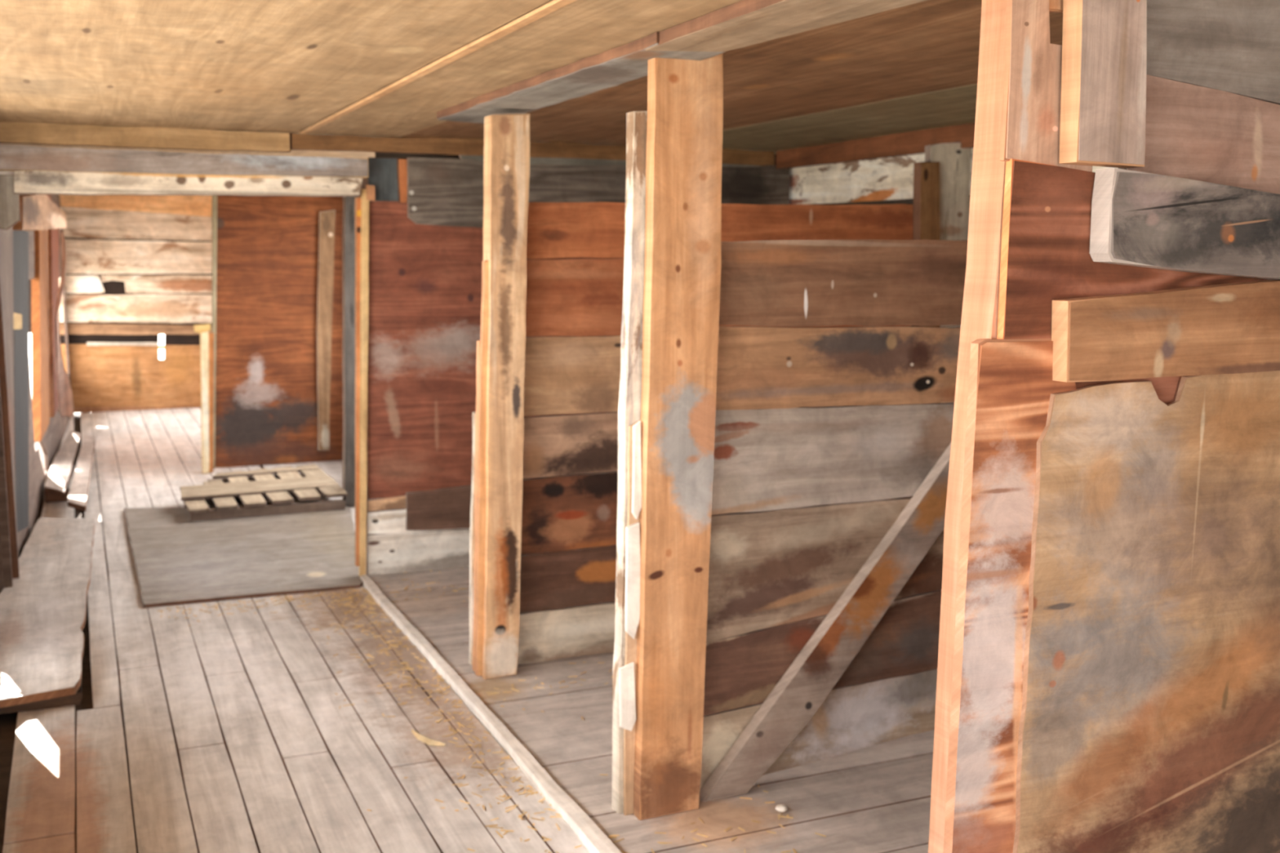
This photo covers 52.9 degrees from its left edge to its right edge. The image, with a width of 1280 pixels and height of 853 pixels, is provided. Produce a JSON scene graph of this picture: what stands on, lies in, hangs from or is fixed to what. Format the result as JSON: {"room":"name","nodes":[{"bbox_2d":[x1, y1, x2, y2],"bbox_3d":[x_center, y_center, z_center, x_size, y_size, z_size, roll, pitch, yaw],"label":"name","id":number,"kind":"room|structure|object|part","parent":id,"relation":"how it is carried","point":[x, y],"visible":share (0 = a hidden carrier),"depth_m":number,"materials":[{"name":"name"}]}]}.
{"room":"wooden barn interior","nodes":[
{"label":"wooden barn interior","id":0,"kind":"room"},
{"bbox_2d":[0,143,71,592],"bbox_3d":[-2.699,-0.240,5.274,0.234,2.190,14.995,-3,8,-22],"label":"wall","id":1,"kind":"structure","parent":0,"point":[51,442],"depth_m":7.60,"materials":[{"name":"wood"}]},
{"bbox_2d":[0,170,19,578],"bbox_3d":[-3.021,-0.297,6.162,0.050,2.000,0.972,-3,8,-21],"label":"wall post","id":2,"kind":"object","parent":1,"relation":"attached to","point":[6,321],"visible":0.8,"depth_m":5.82,"materials":[{"name":"brown wood"}]},
{"bbox_2d":[13,230,28,532],"bbox_3d":[-3.347,-0.288,6.981,0.055,1.573,2.050,-3,8,-21],"label":"door","id":3,"kind":"structure","parent":1,"relation":"in","point":[20,237],"depth_m":6.82,"materials":[{"name":"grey wood"}]},
{"bbox_2d":[13,194,66,230],"bbox_3d":[-4.080,-1.441,8.792,0.090,0.261,5.057,-3,8,-21],"label":"wall plate","id":4,"kind":"object","parent":1,"relation":"attached to","point":[37,211],"visible":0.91,"depth_m":7.76,"materials":[{"name":"brown wood"}]},
{"bbox_2d":[31,230,49,441],"bbox_3d":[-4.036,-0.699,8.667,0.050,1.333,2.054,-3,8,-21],"label":"stud","id":5,"kind":"object","parent":1,"relation":"attached to","point":[39,285],"visible":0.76,"depth_m":8.36,"materials":[{"name":"brown wood"}]},
{"bbox_2d":[48,228,59,417],"bbox_3d":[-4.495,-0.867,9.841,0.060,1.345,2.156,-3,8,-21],"label":"stud","id":6,"kind":"object","parent":1,"relation":"attached to","point":[53,234],"visible":0.56,"depth_m":9.48,"materials":[{"name":"brown wood"}]},
{"bbox_2d":[54,230,74,417],"bbox_3d":[-4.094,-0.722,9.111,0.107,1.326,0.100,-3,9,-23],"label":"strip","id":7,"kind":"object","parent":1,"relation":"hanging from","point":[65,394],"visible":1,"depth_m":9.13,"materials":[{"name":"brown wood"}]},
{"bbox_2d":[0,121,290,152],"bbox_3d":[-2.166,-1.219,5.414,1.350,0.090,0.050,-3,9,-23],"label":"ceiling beam","id":8,"kind":"structure","parent":1,"relation":"attached to","point":[11,132],"depth_m":5.42,"materials":[{"name":"brown wood"}]},
{"bbox_2d":[28,194,212,413],"bbox_3d":[-4.880,-1.263,12.353,2.091,2.225,0.110,-3,9,-23],"label":"wall","id":9,"kind":"structure","parent":0,"point":[139,268],"depth_m":12.36,"materials":[{"name":"beige wood"}]},
{"bbox_3d":[-4.851,-0.939,12.377,1.673,0.146,0.050,-3,9,-23],"label":"rail","id":10,"kind":"part","parent":9,"relation":"part of","materials":[{"name":"beige wood"}]},
{"bbox_3d":[-4.890,-0.188,12.464,1.691,0.066,0.022,-3,9,-23],"label":"baseboard","id":11,"kind":"part","parent":9,"relation":"part of","materials":[{"name":"brown wood"}]},
{"bbox_2d":[360,177,367,188],"bbox_3d":[-2.052,-0.800,9.620,0.030,2.100,7.290,-3,9,-23],"label":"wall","id":12,"kind":"structure","parent":0,"point":[364,180],"depth_m":9.33,"materials":[{"name":"brown wood"}]},
{"bbox_2d":[0,407,934,852],"bbox_3d":[-1.035,0.741,6.200,4.180,0.082,15.100,-3,9,-23],"label":"floor","id":13,"kind":"structure","parent":0,"point":[227,733],"depth_m":4.05,"materials":[{"name":"wood"}]},
{"bbox_2d":[0,517,94,714],"bbox_3d":[-2.670,0.748,5.679,0.450,0.068,3.331,-3,8,-22],"label":"bench","id":14,"kind":"object","parent":13,"relation":"on","point":[42,616],"visible":0.98,"depth_m":5.21,"materials":[{"name":"grey wood"}]},
{"bbox_3d":[-2.412,0.785,5.517,0.020,0.040,2.250,-3,9,-23],"label":"rail","id":15,"kind":"part","parent":14,"relation":"part of","materials":[{"name":"brown wood"}]},
{"bbox_2d":[44,431,95,511],"bbox_3d":[-3.894,0.294,8.827,0.256,0.100,3.393,-3,8,-22],"label":"bench","id":16,"kind":"object","parent":13,"relation":"on","point":[56,483],"visible":1,"depth_m":8.39,"materials":[{"name":"grey wood"}]},
{"bbox_2d":[193,323,213,473],"bbox_3d":[-3.005,-0.193,8.926,0.134,1.042,0.120,-3,9,-23],"label":"post","id":17,"kind":"object","parent":13,"relation":"on","point":[206,339],"visible":1,"depth_m":8.91,"materials":[{"name":"brown wood"}]},
{"bbox_2d":[124,506,362,608],"bbox_3d":[-2.047,0.608,6.880,1.252,0.016,2.333,-3,9,-23],"label":"mat","id":18,"kind":"object","parent":13,"relation":"on","point":[178,560],"visible":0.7,"depth_m":6.49,"materials":[{"name":"grey wood"}]},
{"bbox_2d":[179,463,347,521],"bbox_3d":[-2.385,0.395,8.003,0.931,0.094,1.220,-3,9,-23],"label":"pallet","id":19,"kind":"object","parent":18,"relation":"on","point":[313,483],"visible":1,"depth_m":7.69,"materials":[{"name":"brown wood"}]},
{"bbox_2d":[212,192,360,469],"bbox_3d":[-2.492,-0.711,9.262,1.201,1.979,0.050,-3,9,-23],"label":"screen","id":20,"kind":"object","parent":13,"relation":"on","point":[277,266],"visible":0.65,"depth_m":9.22,"materials":[{"name":"brown wood"}]},
{"bbox_3d":[-2.994,-0.660,9.054,0.112,1.934,0.040,-3,9,-23],"label":"edge trim","id":21,"kind":"part","parent":20,"relation":"part of","materials":[{"name":"beige wood"}]},
{"bbox_2d":[342,195,358,507],"bbox_3d":[-1.737,-0.454,7.719,0.133,1.893,0.080,-3,9,-23],"label":"post","id":22,"kind":"object","parent":13,"relation":"on","point":[348,202],"visible":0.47,"depth_m":7.68,"materials":[{"name":"wood"}]},
{"bbox_2d":[411,729,445,746],"bbox_3d":[-0.687,0.990,4.100,0.188,0.015,0.041,8,11,44],"label":"cheese shaving","id":23,"kind":"object","parent":13,"relation":"on","point":[424,740],"visible":1,"depth_m":4.07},
{"bbox_2d":[360,574,621,852],"bbox_3d":[0.205,1.197,2.646,0.056,0.050,7.540,-3,9,-23],"label":"trim","id":24,"kind":"structure","parent":13,"relation":"on","point":[593,838],"depth_m":4.03,"materials":[{"name":"grey wood"}]},
{"bbox_2d":[156,568,826,852],"bbox_3d":[-0.780,0.941,4.453,1.505,0.018,3.454,-3,9,-23],"label":"litter","id":25,"kind":"object","parent":13,"relation":"on","point":[406,668],"visible":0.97,"depth_m":4.57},
{"bbox_2d":[468,113,529,679],"bbox_3d":[-0.505,-0.091,4.595,0.217,2.005,0.130,-3,9,-23],"label":"support post","id":26,"kind":"object","parent":13,"relation":"on","point":[498,419],"visible":1,"depth_m":4.54,"materials":[{"name":"brown wood"}]},
{"bbox_2d":[355,151,789,576],"bbox_3d":[-0.288,-0.351,6.416,2.293,2.050,0.112,-3,9,-23],"label":"wall","id":27,"kind":"structure","parent":13,"relation":"on","point":[419,217],"depth_m":6.08,"materials":[{"name":"red wood"}]},
{"bbox_2d":[0,144,368,177],"bbox_3d":[-2.051,-1.123,5.473,1.774,0.105,0.100,-3,9,-23],"label":"header beam","id":28,"kind":"structure","parent":27,"relation":"attached to","point":[12,157],"depth_m":5.45,"materials":[{"name":"grey wood"}]},
{"bbox_2d":[13,170,363,196],"bbox_3d":[-1.931,-1.047,5.591,1.428,0.098,0.140,-3,9,-23],"label":"header beam","id":29,"kind":"structure","parent":27,"relation":"on","point":[24,182],"depth_m":5.50,"materials":[{"name":"beige wood"}]},
{"bbox_2d":[0,174,20,230],"bbox_3d":[-2.659,-0.936,5.374,0.132,0.228,0.080,-3,9,-23],"label":"block","id":30,"kind":"object","parent":29,"relation":"attached to","point":[10,210],"visible":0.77,"depth_m":5.35,"materials":[{"name":"brown wood"}]},
{"bbox_3d":[-0.261,-0.403,6.410,2.235,1.388,0.020,-3,9,-23],"label":"plywood panel","id":31,"kind":"part","parent":27,"relation":"part of","materials":[{"name":"brown wood"}]},
{"bbox_2d":[289,133,774,165],"bbox_3d":[-0.429,-1.324,6.170,2.435,0.081,0.040,-3,9,-23],"label":"ceiling beam","id":32,"kind":"structure","parent":27,"relation":"attached to","point":[444,146],"depth_m":5.97,"materials":[{"name":"wood"}]},
{"bbox_3d":[-0.147,-1.140,6.326,2.015,0.333,0.022,-3,9,-23],"label":"plywood panel","id":33,"kind":"part","parent":27,"relation":"part of","materials":[{"name":"grey wood"}]},
{"bbox_2d":[611,53,723,820],"bbox_3d":[0.065,0.050,3.444,0.274,2.042,0.110,-3,9,-23],"label":"support post","id":34,"kind":"object","parent":13,"relation":"on","point":[667,406],"visible":0.98,"depth_m":3.40,"materials":[{"name":"brown wood"}]},
{"bbox_2d":[517,142,970,665],"bbox_3d":[0.465,-0.140,5.048,2.034,1.981,0.089,-3,9,-23],"label":"wall","id":35,"kind":"structure","parent":13,"relation":"on","point":[574,307],"depth_m":4.80,"materials":[{"name":"orange wood"}]},
{"bbox_2d":[775,122,974,168],"bbox_3d":[2.214,-0.903,3.224,0.030,0.098,7.510,-3,9,-23],"label":"trim","id":36,"kind":"structure","parent":35,"relation":"attached to","point":[914,142],"depth_m":5.79,"materials":[{"name":"brown wood"}]},
{"bbox_3d":[1.268,-0.581,5.330,0.230,1.180,0.040,-3,9,-23],"label":"post","id":37,"kind":"part","parent":35,"relation":"part of","materials":[{"name":"wood"}]},
{"bbox_2d":[774,804,786,812],"bbox_3d":[0.390,1.056,3.558,0.031,0.017,0.035,-3,9,-23],"label":"pebble","id":38,"kind":"object","parent":13,"relation":"on","point":[781,808],"visible":1,"depth_m":3.55,"materials":[{"name":"beige stone"}]},
{"bbox_2d":[699,239,967,802],"bbox_3d":[1.003,0.219,3.902,1.996,1.582,0.079,-3,9,-23],"label":"wall","id":39,"kind":"structure","parent":13,"relation":"on","point":[825,582],"depth_m":3.70,"materials":[{"name":"brown wood"}]},
{"bbox_2d":[928,0,1279,852],"bbox_3d":[1.961,-0.081,2.802,3.139,2.491,0.160,-3,9,-23],"label":"wall","id":40,"kind":"structure","parent":13,"relation":"on","point":[1108,668],"depth_m":2.28,"materials":[{"name":"red wood"}]},
{"bbox_2d":[0,0,1062,158],"bbox_3d":[-1.397,-1.377,5.748,4.880,0.140,16.700,-3,9,-23],"label":"ceiling","id":41,"kind":"structure","parent":0,"point":[290,66],"depth_m":3.57,"materials":[{"name":"brown wood"}]},
{"bbox_2d":[299,0,576,134],"bbox_3d":[0.008,-0.820,2.258,0.040,0.008,7.500,-3,9,-23],"label":"trim","id":42,"kind":"structure","parent":41,"relation":"attached to","point":[553,6],"depth_m":3.35,"materials":[{"name":"brown wood"}]},
{"bbox_2d":[436,31,724,123],"bbox_3d":[-0.274,-1.046,3.987,0.239,0.028,2.035,-3,9,-23],"label":"ceiling beam","id":43,"kind":"structure","parent":41,"relation":"attached to","point":[615,66],"depth_m":3.73,"materials":[{"name":"brown wood"}]},
{"bbox_2d":[644,0,927,51],"bbox_3d":[0.449,-0.832,2.443,0.276,0.030,1.596,-4,9,-25],"label":"ceiling beam","id":44,"kind":"structure","parent":41,"relation":"attached to","point":[743,23],"depth_m":2.73,"materials":[{"name":"brown wood"}]},
{"bbox_2d":[789,147,1118,204],"bbox_3d":[2.241,0.019,3.611,0.050,2.130,7.960,-3,9,-23],"label":"wall","id":45,"kind":"structure","parent":0,"point":[890,180],"depth_m":6.16,"materials":[{"name":"white wood"}]},
{"label":"outside","id":46,"kind":"structure","parent":0,"visible":0},
{"bbox_2d":[28,333,164,413],"bbox_3d":[-0.004,1.694,0.233,80.000,0.040,80.000,-3,9,-23],"label":"ground","id":47,"kind":"structure","parent":46,"point":[161,337],"depth_m":21.87,"materials":[{"name":"white plant"}]}
]}

